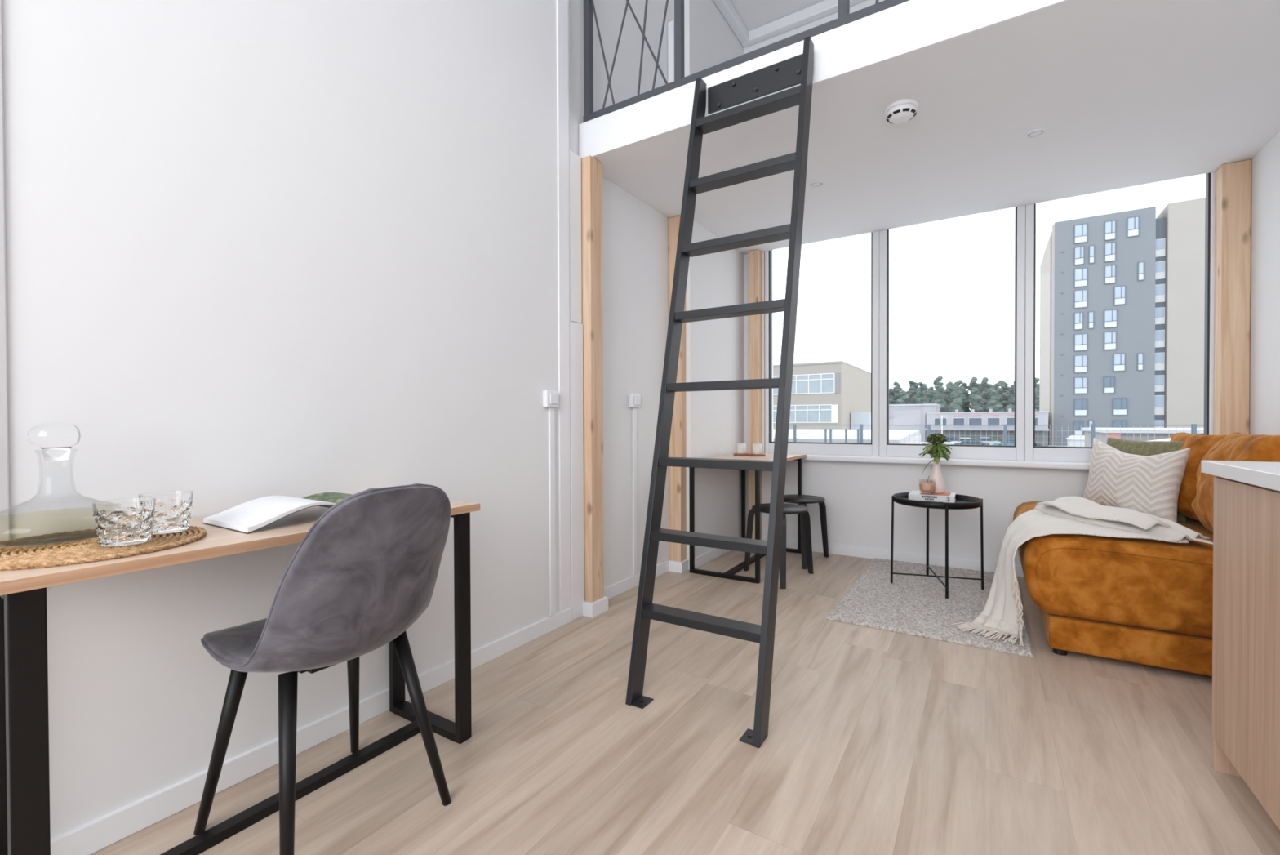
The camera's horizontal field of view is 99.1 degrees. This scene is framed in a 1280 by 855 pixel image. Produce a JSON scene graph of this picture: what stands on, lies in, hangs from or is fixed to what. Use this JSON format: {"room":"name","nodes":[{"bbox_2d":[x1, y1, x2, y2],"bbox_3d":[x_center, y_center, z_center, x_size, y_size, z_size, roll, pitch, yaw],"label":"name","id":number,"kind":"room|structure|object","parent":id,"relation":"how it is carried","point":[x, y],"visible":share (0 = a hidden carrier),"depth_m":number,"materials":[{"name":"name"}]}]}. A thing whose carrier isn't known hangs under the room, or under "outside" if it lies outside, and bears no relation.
{"room":"studio apartment","nodes":[
{"label":"studio apartment","id":0,"kind":"room"},
{"bbox_2d":[26,421,84,460],"bbox_3d":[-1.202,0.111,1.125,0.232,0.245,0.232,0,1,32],"label":"stopper","id":1,"kind":"object","parent":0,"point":[55,439],"visible":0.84,"depth_m":1.11,"materials":[{"name":"clear glass"}]},
{"bbox_2d":[2,0,672,838],"bbox_3d":[-0.646,-1.083,2.490,0.235,4.120,3.025,0,1,32],"label":"wall","id":2,"kind":"structure","parent":0,"point":[255,249],"depth_m":1.61,"materials":[{"name":"white paint"}]},
{"bbox_2d":[50,607,572,854],"bbox_3d":[-0.854,0.947,1.960,0.033,0.072,1.865,0,1,32],"label":"baseboard","id":3,"kind":"structure","parent":2,"relation":"attached to","point":[89,837],"depth_m":1.53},
{"bbox_2d":[542,390,559,407],"bbox_3d":[-0.421,-0.135,2.598,0.035,0.080,0.090,0,1,32],"label":"light switch","id":4,"kind":"object","parent":2,"relation":"attached to","point":[550,397],"visible":1,"depth_m":2.57,"materials":[{"name":"plastic"}]},
{"bbox_2d":[548,407,555,615],"bbox_3d":[-0.422,0.403,2.621,0.012,0.997,0.035,0,1,32],"label":"duct","id":5,"kind":"object","parent":2,"relation":"attached to","point":[551,410],"visible":1,"depth_m":2.61,"materials":[{"name":"plastic"}]},
{"bbox_2d":[556,0,570,611],"bbox_3d":[-0.392,-1.077,2.697,0.043,3.960,0.078,0,1,32],"label":"trim","id":6,"kind":"structure","parent":2,"relation":"attached to","point":[562,117],"depth_m":2.69,"materials":[{"name":"paint"}]},
{"bbox_2d":[568,150,584,620],"bbox_3d":[-0.341,-0.208,2.790,0.053,2.360,0.100,0,1,32],"label":"trim","id":7,"kind":"structure","parent":2,"relation":"attached to","point":[576,415],"depth_m":2.77,"materials":[{"name":"paint"}]},
{"bbox_2d":[631,407,637,575],"bbox_3d":[-0.032,0.387,3.309,0.012,1.012,0.035,0,1,32],"label":"duct","id":8,"kind":"object","parent":2,"relation":"attached to","point":[633,409],"visible":1,"depth_m":3.30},
{"bbox_2d":[629,393,640,408],"bbox_3d":[-0.029,-0.161,3.291,0.035,0.085,0.090,0,1,32],"label":"light switch","id":9,"kind":"object","parent":2,"relation":"attached to","point":[634,398],"visible":1,"depth_m":3.26,"materials":[{"name":"plastic"}]},
{"bbox_2d":[603,560,669,599],"bbox_3d":[-0.040,0.930,3.312,0.028,0.072,0.850,0,1,32],"label":"baseboard","id":10,"kind":"structure","parent":2,"relation":"attached to","point":[621,586],"depth_m":3.24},
{"bbox_2d":[712,0,748,43],"bbox_3d":[-0.253,-3.108,2.774,0.195,0.080,3.880,0,1,32],"label":"trim","id":11,"kind":"structure","parent":2,"relation":"attached to","point":[726,7],"depth_m":4.15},
{"bbox_2d":[578,0,1075,158],"bbox_3d":[0.940,-1.482,2.062,2.970,0.189,0.020,0,1,32],"label":"trim","id":12,"kind":"structure","parent":2,"relation":"attached to","point":[909,27],"depth_m":2.13,"materials":[{"name":"paint"}]},
{"bbox_2d":[582,0,909,122],"bbox_3d":[0.953,-2.116,2.054,2.933,1.078,0.040,0,1,32],"label":"loft railing","id":13,"kind":"object","parent":12,"relation":"on","point":[845,17],"visible":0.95,"depth_m":2.54,"materials":[{"name":"metal"}]},
{"bbox_2d":[90,550,1279,854],"bbox_3d":[0.137,1.051,0.874,3.500,0.120,7.200,0,1,32],"label":"floor","id":14,"kind":"structure","parent":0,"point":[878,741],"depth_m":1.63,"materials":[{"name":"brown wood"}]},
{"bbox_2d":[0,499,479,854],"bbox_3d":[-0.940,0.614,1.394,0.436,0.750,1.003,0,1,32],"label":"desk","id":15,"kind":"object","parent":14,"relation":"on","point":[24,808],"visible":0.57,"depth_m":1.08,"materials":[{"name":"brown wood"}]},
{"bbox_2d":[0,524,207,570],"bbox_3d":[-1.124,0.238,1.113,0.378,0.012,0.378,-1,1,-28],"label":"placemat","id":16,"kind":"object","parent":15,"relation":"on","point":[66,548],"visible":0.73,"depth_m":1.07,"materials":[{"name":"wicker"}]},
{"bbox_2d":[92,497,155,546],"bbox_3d":[-1.040,0.190,1.103,0.093,0.085,0.095,0,1,32],"label":"glass","id":17,"kind":"object","parent":16,"relation":"on","point":[125,521],"visible":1,"depth_m":1.07,"materials":[{"name":"clear glass"}]},
{"bbox_2d":[137,490,193,533],"bbox_3d":[-1.059,0.189,1.221,0.093,0.085,0.095,0,1,32],"label":"glass","id":18,"kind":"object","parent":16,"relation":"on","point":[172,513],"visible":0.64,"depth_m":1.20,"materials":[{"name":"clear glass"}]},
{"bbox_2d":[202,492,353,533],"bbox_3d":[-0.889,0.212,1.492,0.244,0.049,0.461,0,1,27],"label":"open magazine","id":19,"kind":"object","parent":15,"relation":"on","point":[248,517],"visible":0.74,"depth_m":1.36,"materials":[{"name":"paper"}]},
{"bbox_2d":[193,483,451,854],"bbox_3d":[-0.759,0.560,1.359,0.552,0.863,0.435,0,1,32],"label":"velvet chair","id":20,"kind":"object","parent":14,"relation":"on","point":[366,569],"visible":1,"depth_m":1.20,"materials":[{"name":"grey fabric"}]},
{"bbox_2d":[581,155,608,617],"bbox_3d":[-0.255,-0.210,2.862,0.108,2.363,0.140,0,1,32],"label":"wooden post","id":21,"kind":"object","parent":14,"relation":"on","point":[595,603],"visible":0.82,"depth_m":2.82,"materials":[{"name":"brown wood"}]},
{"bbox_2d":[667,215,688,573],"bbox_3d":[0.263,-0.220,3.678,0.108,2.363,0.138,0,1,32],"label":"wooden post","id":22,"kind":"object","parent":14,"relation":"on","point":[677,562],"visible":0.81,"depth_m":3.64,"materials":[{"name":"brown wood"}]},
{"bbox_2d":[625,35,813,747],"bbox_3d":[0.327,-0.272,2.066,0.494,2.500,0.654,0,1,32],"label":"ladder","id":23,"kind":"object","parent":14,"relation":"on","point":[797,69],"visible":1,"depth_m":2.04,"materials":[{"name":"metal"}]},
{"bbox_2d":[688,452,806,583],"bbox_3d":[0.789,0.582,3.869,0.513,0.750,0.957,0,1,32],"label":"dining table","id":24,"kind":"object","parent":14,"relation":"on","point":[729,574],"visible":0.5,"depth_m":3.61,"materials":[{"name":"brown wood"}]},
{"bbox_2d":[733,453,749,455],"bbox_3d":[0.749,0.199,4.028,0.116,0.013,0.116,0,1,32],"label":"coaster","id":25,"kind":"object","parent":24,"relation":"on","point":[735,454],"visible":0.91,"depth_m":3.98,"materials":[{"name":"brown"}]},
{"bbox_2d":[737,438,746,453],"bbox_3d":[0.749,0.132,4.027,0.067,0.122,0.067,0,1,32],"label":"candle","id":26,"kind":"object","parent":25,"relation":"on","point":[741,447],"visible":1,"depth_m":4.00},
{"bbox_2d":[749,453,764,456],"bbox_3d":[0.850,0.200,3.964,0.116,0.013,0.116,0,1,32],"label":"coaster","id":27,"kind":"object","parent":24,"relation":"on","point":[750,455],"visible":0.93,"depth_m":3.92,"materials":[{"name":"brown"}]},
{"bbox_2d":[752,443,761,453],"bbox_3d":[0.850,0.155,3.963,0.067,0.077,0.067,0,1,32],"label":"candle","id":28,"kind":"object","parent":27,"relation":"on","point":[757,447],"visible":0.96,"depth_m":3.94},
{"bbox_2d":[748,248,761,539],"bbox_3d":[0.925,-0.230,4.390,0.083,2.363,0.080,0,1,32],"label":"wooden post","id":29,"kind":"object","parent":14,"relation":"on","point":[754,255],"visible":0.56,"depth_m":4.36,"materials":[{"name":"brown wood"}]},
{"bbox_2d":[743,502,813,588],"bbox_3d":[0.931,0.736,3.516,0.425,0.450,0.447,0,1,-20],"label":"stool","id":30,"kind":"object","parent":14,"relation":"on","point":[788,508],"visible":0.68,"depth_m":3.55,"materials":[{"name":"black wood"}]},
{"bbox_2d":[783,494,828,568],"bbox_3d":[1.184,0.730,3.948,0.425,0.450,0.447,0,1,-22],"label":"stool","id":31,"kind":"object","parent":14,"relation":"on","point":[802,500],"visible":0.68,"depth_m":3.89,"materials":[{"name":"black wood"}]},
{"bbox_2d":[826,557,1034,657],"bbox_3d":[1.675,0.952,3.120,0.854,0.021,1.400,0,1,32],"label":"rug","id":32,"kind":"object","parent":14,"relation":"on","point":[913,605],"visible":0.72,"depth_m":2.93,"materials":[{"name":"carpet"}]},
{"bbox_2d":[890,492,983,598],"bbox_3d":[1.764,0.680,3.254,0.465,0.532,0.465,0,1,-16],"label":"tray table","id":33,"kind":"object","parent":32,"relation":"on","point":[962,501],"visible":0.89,"depth_m":3.17,"materials":[{"name":"black metal"}]},
{"bbox_2d":[908,490,955,502],"bbox_3d":[1.814,0.427,3.386,0.247,0.038,0.207,0,1,32],"label":"book","id":34,"kind":"object","parent":33,"relation":"on","point":[949,497],"visible":1,"depth_m":3.32,"materials":[{"name":"paper"}]},
{"bbox_2d":[919,475,934,492],"bbox_3d":[1.765,0.351,3.355,0.092,0.112,0.093,0,1,32],"label":"glass candle","id":35,"kind":"object","parent":34,"relation":"on","point":[924,486],"visible":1,"depth_m":3.32,"materials":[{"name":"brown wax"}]},
{"bbox_2d":[928,459,945,493],"bbox_3d":[1.857,0.305,3.417,0.092,0.205,0.092,0,1,32],"label":"vase","id":36,"kind":"object","parent":34,"relation":"on","point":[936,477],"visible":0.73,"depth_m":3.39,"materials":[{"name":"ceramic"}]},
{"bbox_2d":[918,432,951,473],"bbox_3d":[1.850,0.165,3.422,0.182,0.262,0.194,0,1,32],"label":"plant","id":37,"kind":"object","parent":36,"relation":"in","point":[936,439],"visible":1,"depth_m":3.39,"materials":[{"name":"green plant"}]},
{"bbox_2d":[893,492,982,509],"bbox_3d":[1.763,0.433,3.251,0.466,0.038,0.466,0,1,32],"label":"tray","id":38,"kind":"object","parent":33,"relation":"on","point":[962,501],"depth_m":3.11,"materials":[{"name":"black metal"}]},
{"bbox_2d":[1013,501,1213,675],"bbox_3d":[2.431,0.565,2.620,1.019,0.800,1.252,0,1,32],"label":"sofa","id":39,"kind":"object","parent":14,"relation":"on","point":[1149,602],"visible":0.62,"depth_m":2.20,"materials":[{"name":"fabric"}]},
{"bbox_2d":[951,496,1213,645],"bbox_3d":[2.041,0.645,2.632,0.901,0.603,0.882,0,1,32],"label":"throw blanket","id":40,"kind":"object","parent":39,"relation":"on","point":[1002,613],"visible":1,"depth_m":2.47,"materials":[{"name":"fabric"}]},
{"bbox_2d":[1083,437,1190,522],"bbox_3d":[2.574,0.272,2.860,0.161,0.422,0.604,0,1,-1],"label":"throw pillow","id":41,"kind":"object","parent":39,"relation":"on","point":[1148,484],"visible":0.95,"depth_m":2.75,"materials":[{"name":"fabric"}]},
{"bbox_2d":[1106,436,1186,522],"bbox_3d":[2.728,0.272,2.957,0.138,0.427,0.488,0,1,-3],"label":"throw pillow","id":42,"kind":"object","parent":39,"relation":"on","point":[1146,448],"visible":0.19,"depth_m":2.92,"materials":[{"name":"green fabric"}]},
{"bbox_2d":[1169,431,1226,521],"bbox_3d":[2.824,0.245,2.771,0.290,0.428,0.602,0,1,32],"label":"cushion","id":43,"kind":"object","parent":39,"relation":"on","point":[1199,445],"visible":0.19,"depth_m":2.62,"materials":[{"name":"fabric"}]},
{"bbox_2d":[1191,431,1279,532],"bbox_3d":[2.491,0.251,2.236,0.295,0.457,0.633,0,1,32],"label":"sofa backrest","id":44,"kind":"object","parent":39,"relation":"on","point":[1236,446],"visible":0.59,"depth_m":2.22,"materials":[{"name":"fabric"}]},
{"bbox_2d":[1213,159,1251,435],"bbox_3d":[3.186,-0.223,2.941,0.108,2.363,0.105,0,1,32],"label":"wooden post","id":45,"kind":"object","parent":14,"relation":"on","point":[1233,180],"visible":0.56,"depth_m":2.90,"materials":[{"name":"brown wood"}]},
{"bbox_2d":[1212,475,1279,829],"bbox_3d":[1.254,0.569,0.384,0.620,0.846,2.420,0,1,32],"label":"base cabinet","id":46,"kind":"object","parent":14,"relation":"on","point":[1246,626],"visible":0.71,"depth_m":1.35,"materials":[{"name":"brown wood"}]},
{"bbox_2d":[1200,460,1279,490],"bbox_3d":[1.246,0.127,0.381,0.640,0.036,2.456,0,1,32],"label":"countertop","id":47,"kind":"structure","parent":46,"relation":"on","point":[1266,474],"depth_m":1.36,"materials":[{"name":"laminate"}]},
{"bbox_2d":[672,0,744,569],"bbox_3d":[0.500,-1.105,4.217,0.320,4.120,1.120,0,1,32],"label":"wall","id":48,"kind":"structure","parent":0,"point":[715,348],"depth_m":3.96,"materials":[{"name":"white paint"}]},
{"bbox_2d":[667,20,674,83],"bbox_3d":[0.241,-2.145,3.657,0.082,1.108,0.079,0,1,32],"label":"trim","id":49,"kind":"structure","parent":48,"relation":"attached to","point":[670,24],"depth_m":3.63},
{"bbox_2d":[694,533,746,568],"bbox_3d":[0.614,0.919,4.114,0.033,0.072,0.915,0,1,32],"label":"baseboard","id":50,"kind":"structure","parent":48,"relation":"attached to","point":[706,557],"depth_m":3.89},
{"bbox_2d":[729,0,824,31],"bbox_3d":[0.143,-3.205,0.864,3.500,0.150,7.320,0,1,32],"label":"ceiling","id":51,"kind":"structure","parent":0,"point":[754,14],"depth_m":4.13,"materials":[{"name":"paint"}]},
{"bbox_2d":[741,0,1089,564],"bbox_3d":[2.056,-1.106,3.795,3.400,4.120,0.305,0,1,32],"label":"wall","id":52,"kind":"structure","parent":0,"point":[857,495],"depth_m":3.90,"materials":[{"name":"white paint"}]},
{"bbox_2d":[764,231,879,456],"bbox_3d":[1.383,-0.644,4.192,0.852,1.708,0.075,0,1,32],"label":"window","id":53,"kind":"structure","parent":52,"relation":"attached to","point":[857,449],"depth_m":4.08,"materials":[{"name":"plastic"}]},
{"bbox_2d":[761,536,1024,577],"bbox_3d":[2.072,0.918,3.728,2.830,0.072,0.024,0,1,32],"label":"baseboard","id":54,"kind":"structure","parent":52,"relation":"attached to","point":[854,551],"depth_m":3.86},
{"bbox_2d":[879,205,1025,460],"bbox_3d":[2.106,-0.642,3.734,0.859,1.708,0.075,0,1,32],"label":"window","id":55,"kind":"structure","parent":52,"relation":"attached to","point":[998,452],"depth_m":3.61,"materials":[{"name":"plastic"}]},
{"bbox_2d":[1024,171,1215,462],"bbox_3d":[2.839,-0.640,3.269,0.874,1.708,0.075,0,1,32],"label":"window","id":56,"kind":"structure","parent":52,"relation":"attached to","point":[1032,452],"depth_m":3.39,"materials":[{"name":"plastic"}]},
{"bbox_2d":[594,0,1279,254],"bbox_3d":[1.391,-1.491,2.960,3.170,0.182,1.980,0,1,32],"label":"ceiling","id":57,"kind":"structure","parent":0,"point":[1123,93],"depth_m":2.53,"materials":[{"name":"paint"}]},
{"bbox_2d":[808,180,823,187],"bbox_3d":[1.016,-1.398,3.141,0.080,0.006,0.080,0,1,32],"label":"recessed light","id":58,"kind":"object","parent":57,"relation":"in","point":[815,184],"visible":1,"depth_m":3.13,"materials":[{"name":"plastic"}]},
{"bbox_2d":[884,98,918,124],"bbox_3d":[1.139,-1.366,2.380,0.132,0.056,0.132,0,1,32],"label":"smoke detector","id":59,"kind":"object","parent":57,"relation":"attached to","point":[902,111],"visible":1,"depth_m":2.34,"materials":[{"name":"white plastic"}]},
{"bbox_2d":[1025,128,1045,137],"bbox_3d":[1.881,-1.395,2.596,0.080,0.006,0.080,0,1,32],"label":"recessed light","id":60,"kind":"object","parent":57,"relation":"in","point":[1035,133],"visible":1,"depth_m":2.59,"materials":[{"name":"plastic"}]},
{"bbox_2d":[1248,131,1279,435],"bbox_3d":[1.510,-1.065,-0.024,0.230,4.120,7.200,0,1,32],"label":"wall","id":61,"kind":"structure","parent":0,"point":[1264,306],"depth_m":2.71,"materials":[{"name":"white paint"}]},
{"bbox_3d":[-2.283,-1.051,-0.071,0.215,4.120,3.055,0,1,32],"label":"wall","id":62,"kind":"structure","parent":0,"visible":0},
{"bbox_2d":[0,0,10,844],"bbox_3d":[-1.403,-0.656,1.097,0.032,3.300,0.162,0,1,32],"label":"trim","id":63,"kind":"structure","parent":62,"relation":"attached to","point":[5,518],"depth_m":1.16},
{"label":"outside","id":64,"kind":"structure","parent":0,"visible":0},
{"bbox_3d":[113.749,2.255,179.298,320.000,1.000,415.400,0,1,32],"label":"ground","id":65,"kind":"structure","parent":64,"visible":0},
{"bbox_2d":[773,360,871,429],"bbox_3d":[16.518,-1.113,56.316,15.650,8.950,19.180,0,1,32],"label":"office building","id":66,"kind":"structure","parent":65,"relation":"on","point":[837,392],"depth_m":46.53,"materials":[{"name":"concrete"}]},
{"bbox_2d":[773,428,920,444],"bbox_3d":[0.973,1.939,27.418,24.276,3.550,18.700,0,1,32],"label":"snowy roof","id":67,"kind":"structure","parent":65,"relation":"on","point":[895,436],"depth_m":17.68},
{"bbox_2d":[888,389,893,404],"bbox_3d":[88.169,-5.912,194.652,5.896,15.204,5.942,0,1,39],"label":"pine tree","id":68,"kind":"object","parent":65,"relation":"on","point":[891,397],"visible":0.07,"depth_m":192.83,"materials":[{"name":"green plant"}]},
{"bbox_2d":[890,386,900,404],"bbox_3d":[93.763,-6.763,200.059,6.526,16.752,6.357,-1,1,-36],"label":"pine tree","id":69,"kind":"object","parent":65,"relation":"on","point":[894,393],"visible":0.26,"depth_m":198.83,"materials":[{"name":"green plant"}]},
{"bbox_2d":[893,381,902,393],"bbox_3d":[100.229,-8.224,212.573,6.860,19.367,6.325,0,1,3],"label":"pine tree","id":70,"kind":"object","parent":65,"relation":"on","point":[895,384],"visible":0.11,"depth_m":211.73,"materials":[{"name":"green plant"}]},
{"bbox_2d":[894,390,910,404],"bbox_3d":[92.606,-5.717,192.006,5.942,14.837,5.896,0,1,20],"label":"pine tree","id":71,"kind":"object","parent":65,"relation":"on","point":[904,397],"visible":0.31,"depth_m":190.98,"materials":[{"name":"green plant"}]},
{"bbox_2d":[906,380,918,404],"bbox_3d":[98.333,-7.672,197.155,6.500,18.604,6.268,0,1,14],"label":"pine tree","id":72,"kind":"object","parent":65,"relation":"on","point":[913,388],"visible":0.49,"depth_m":195.89,"materials":[{"name":"green plant"}]},
{"bbox_2d":[888,403,940,441],"bbox_3d":[49.311,-0.934,107.864,16.100,7.300,25.000,0,1,32],"label":"warehouse","id":73,"kind":"structure","parent":65,"relation":"on","point":[899,414],"depth_m":96.19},
{"bbox_2d":[915,382,929,404],"bbox_3d":[97.458,-7.063,189.351,6.268,17.552,6.500,-1,1,-35],"label":"pine tree","id":74,"kind":"object","parent":65,"relation":"on","point":[922,390],"visible":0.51,"depth_m":187.93,"materials":[{"name":"green plant"}]},
{"bbox_2d":[925,391,935,403],"bbox_3d":[102.720,-5.624,193.826,5.896,14.544,5.942,0,1,-20],"label":"pine tree","id":75,"kind":"object","parent":65,"relation":"on","point":[929,395],"visible":0.25,"depth_m":192.66,"materials":[{"name":"green plant"}]},
{"bbox_2d":[927,386,934,398],"bbox_3d":[109.302,-7.012,206.190,6.357,17.014,6.526,-1,1,-35],"label":"pine tree","id":76,"kind":"object","parent":65,"relation":"on","point":[930,388],"visible":0.14,"depth_m":205.22,"materials":[{"name":"green plant"}]},
{"bbox_2d":[920,440,951,444],"bbox_3d":[43.670,2.285,80.810,4.252,1.460,1.800,0,1,35],"label":"parked car","id":77,"kind":"object","parent":65,"relation":"on","point":[924,442],"visible":0.27,"depth_m":80.67,"materials":[{"name":"silver metal"}]},
{"bbox_2d":[932,375,944,399],"bbox_3d":[108.587,-8.622,198.467,6.325,20.395,6.860,0,1,11],"label":"pine tree","id":78,"kind":"object","parent":65,"relation":"on","point":[936,382],"visible":0.19,"depth_m":197.81,"materials":[{"name":"green plant"}]},
{"bbox_2d":[933,385,947,412],"bbox_3d":[101.953,-6.415,186.684,6.268,16.278,6.500,-1,1,-31],"label":"pine tree","id":79,"kind":"object","parent":65,"relation":"on","point":[939,393],"visible":0.47,"depth_m":185.19,"materials":[{"name":"green plant"}]},
{"bbox_2d":[940,415,946,434],"bbox_3d":[40.911,0.749,73.539,0.700,4.700,0.200,0,1,32],"label":"lamp post","id":80,"kind":"object","parent":65,"relation":"on","point":[940,415],"visible":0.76,"depth_m":73.59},
{"bbox_2d":[942,381,954,412],"bbox_3d":[107.738,-7.213,190.957,6.526,17.742,6.357,0,1,34],"label":"pine tree","id":81,"kind":"object","parent":65,"relation":"on","point":[948,389],"visible":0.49,"depth_m":189.77,"materials":[{"name":"green plant"}]},
{"bbox_2d":[946,436,957,442],"bbox_3d":[48.855,2.215,85.809,4.252,1.460,1.800,0,1,32],"label":"parked car","id":82,"kind":"object","parent":65,"relation":"on","point":[948,438],"visible":0.1,"depth_m":85.18,"materials":[{"name":"grey metal"}]},
{"bbox_2d":[946,379,966,412],"bbox_3d":[106.457,-7.106,183.098,6.860,17.696,6.325,0,1,-22],"label":"pine tree","id":83,"kind":"object","parent":65,"relation":"on","point":[957,395],"visible":0.62,"depth_m":181.88,"materials":[{"name":"green plant"}]},
{"bbox_2d":[949,437,969,444],"bbox_3d":[48.753,2.258,81.728,4.252,1.460,1.800,0,1,27],"label":"parked car","id":84,"kind":"object","parent":65,"relation":"on","point":[961,438],"visible":0.31,"depth_m":81.46,"materials":[{"name":"white metal"}]},
{"bbox_2d":[960,382,968,392],"bbox_3d":[118.322,-7.522,200.555,6.357,18.087,6.526,0,1,-11],"label":"pine tree","id":85,"kind":"object","parent":65,"relation":"on","point":[963,384],"visible":0.12,"depth_m":199.46,"materials":[{"name":"green plant"}]},
{"bbox_2d":[959,391,972,412],"bbox_3d":[111.851,-5.362,188.069,5.942,14.074,5.896,-1,1,-44],"label":"pine tree","id":86,"kind":"object","parent":65,"relation":"on","point":[965,405],"visible":0.42,"depth_m":186.51,"materials":[{"name":"green plant"}]},
{"bbox_2d":[955,438,990,444],"bbox_3d":[47.639,2.297,78.292,4.252,1.460,1.800,0,1,36],"label":"parked car","id":87,"kind":"object","parent":65,"relation":"on","point":[973,441],"visible":0.59,"depth_m":77.65,"materials":[{"name":"grey metal"}]},
{"bbox_2d":[967,376,982,411],"bbox_3d":[118.003,-8.177,192.649,6.325,19.559,6.860,-1,1,-29],"label":"pine tree","id":88,"kind":"object","parent":65,"relation":"on","point":[972,384],"visible":0.23,"depth_m":192.08,"materials":[{"name":"green plant"}]},
{"bbox_2d":[969,386,987,412],"bbox_3d":[111.298,-5.801,180.458,6.357,15.109,6.526,-1,1,-39],"label":"pine tree","id":89,"kind":"object","parent":65,"relation":"on","point":[976,397],"visible":0.6,"depth_m":179.54,"materials":[{"name":"green plant"}]},
{"bbox_2d":[977,377,991,411],"bbox_3d":[117.201,-7.720,185.200,6.325,18.805,6.860,-1,1,-31],"label":"pine tree","id":90,"kind":"object","parent":65,"relation":"on","point":[984,386],"visible":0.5,"depth_m":184.16,"materials":[{"name":"green plant"}]},
{"bbox_2d":[925,408,1048,445],"bbox_3d":[58.594,-0.112,92.866,16.750,5.900,14.400,0,1,32],"label":"building","id":91,"kind":"structure","parent":65,"relation":"on","point":[990,417],"depth_m":88.06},
{"bbox_2d":[977,436,1000,444],"bbox_3d":[52.739,2.227,83.343,4.252,1.460,1.800,0,1,27],"label":"parked car","id":92,"kind":"object","parent":65,"relation":"on","point":[981,438],"visible":0.3,"depth_m":82.50,"materials":[{"name":"silver metal"}]},
{"bbox_2d":[986,382,1004,411],"bbox_3d":[115.948,-6.366,177.488,6.500,16.273,6.268,0,1,41],"label":"pine tree","id":93,"kind":"object","parent":65,"relation":"on","point":[993,403],"visible":0.61,"depth_m":176.86,"materials":[{"name":"green plant"}]},
{"bbox_2d":[993,438,1014,445],"bbox_3d":[51.607,2.309,75.774,4.252,1.460,1.800,0,1,37],"label":"parked car","id":94,"kind":"object","parent":65,"relation":"on","point":[1010,441],"visible":0.24,"depth_m":75.36,"materials":[{"name":"metal"}]},
{"bbox_2d":[998,379,1011,411],"bbox_3d":[121.608,-7.104,182.743,6.860,17.592,6.325,0,1,1],"label":"pine tree","id":95,"kind":"object","parent":65,"relation":"on","point":[1006,394],"visible":0.38,"depth_m":181.66,"materials":[{"name":"green plant"}]},
{"bbox_2d":[1004,380,1014,411],"bbox_3d":[120.325,-6.695,174.452,6.526,16.957,6.357,0,1,-25],"label":"pine tree","id":96,"kind":"object","parent":65,"relation":"on","point":[1011,399],"visible":0.16,"depth_m":174.65,"materials":[{"name":"green plant"}]},
{"bbox_2d":[1035,387,1039,411],"bbox_3d":[124.822,-5.313,171.673,5.942,14.222,5.896,0,1,38],"label":"pine tree","id":97,"kind":"object","parent":65,"relation":"on","point":[1037,390],"visible":0.3,"depth_m":170.44,"materials":[{"name":"green plant"}]},
{"bbox_2d":[1035,377,1039,386],"bbox_3d":[136.764,-7.853,188.734,6.325,18.860,6.860,0,1,-11],"label":"pine tree","id":98,"kind":"object","parent":65,"relation":"on","point":[1037,380],"visible":0.03,"depth_m":188.06,"materials":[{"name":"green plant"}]},
{"bbox_2d":[1065,435,1084,446],"bbox_3d":[40.375,2.042,50.208,1.800,2.600,2.200,0,1,32],"label":"booth","id":99,"kind":"object","parent":65,"relation":"on","point":[1079,439],"visible":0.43,"depth_m":49.53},
{"bbox_2d":[1039,197,1205,445],"bbox_3d":[82.368,-15.064,89.793,25.450,35.700,21.640,0,1,32],"label":"apartment tower","id":100,"kind":"structure","parent":65,"relation":"on","point":[1122,293],"depth_m":82.72,"materials":[{"name":"concrete"}]},
{"bbox_2d":[1081,427,1204,446],"bbox_3d":[27.254,1.851,25.605,9.400,3.580,7.600,0,1,32],"label":"shed","id":101,"kind":"object","parent":65,"relation":"on","point":[1133,433],"visible":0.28,"depth_m":24.64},
{"bbox_2d":[1148,437,1170,440],"bbox_3d":[23.449,1.994,20.263,8.100,3.430,5.300,0,1,32],"label":"snow slope","id":102,"kind":"structure","parent":65,"relation":"on","point":[1163,439],"depth_m":22.21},
{"bbox_3d":[4.977,2.172,7.855,28.000,3.460,9.350,0,1,32],"label":"terrace","id":103,"kind":"object","parent":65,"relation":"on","visible":0},
{"bbox_2d":[824,428,826,442],"bbox_3d":[3.975,0.217,11.693,0.057,0.373,0.060,0,1,32],"label":"railing post","id":104,"kind":"object","parent":103,"relation":"on","point":[825,429],"visible":0.83,"depth_m":11.68,"materials":[{"name":"metal"}]},
{"bbox_2d":[829,428,831,442],"bbox_3d":[4.066,0.217,11.636,0.057,0.373,0.060,0,1,32],"label":"vent pipe","id":105,"kind":"object","parent":103,"relation":"on","point":[830,429],"visible":0.83,"depth_m":11.62,"materials":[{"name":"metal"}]},
{"bbox_2d":[844,428,847,442],"bbox_3d":[4.329,0.218,11.469,0.057,0.373,0.060,0,1,32],"label":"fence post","id":106,"kind":"object","parent":103,"relation":"on","point":[846,429],"visible":0.83,"depth_m":11.45,"materials":[{"name":"metal"}]},
{"bbox_2d":[857,428,859,442],"bbox_3d":[4.532,0.219,11.339,0.057,0.373,0.060,0,1,32],"label":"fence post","id":107,"kind":"object","parent":103,"relation":"on","point":[858,429],"visible":0.83,"depth_m":11.32,"materials":[{"name":"metal"}]},
{"bbox_2d":[773,423,1204,446],"bbox_3d":[6.913,0.157,12.197,11.606,0.463,0.060,0,1,32],"label":"mesh fence","id":108,"kind":"object","parent":103,"relation":"on","point":[1193,426],"visible":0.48,"depth_m":11.65,"materials":[{"name":"metal"}]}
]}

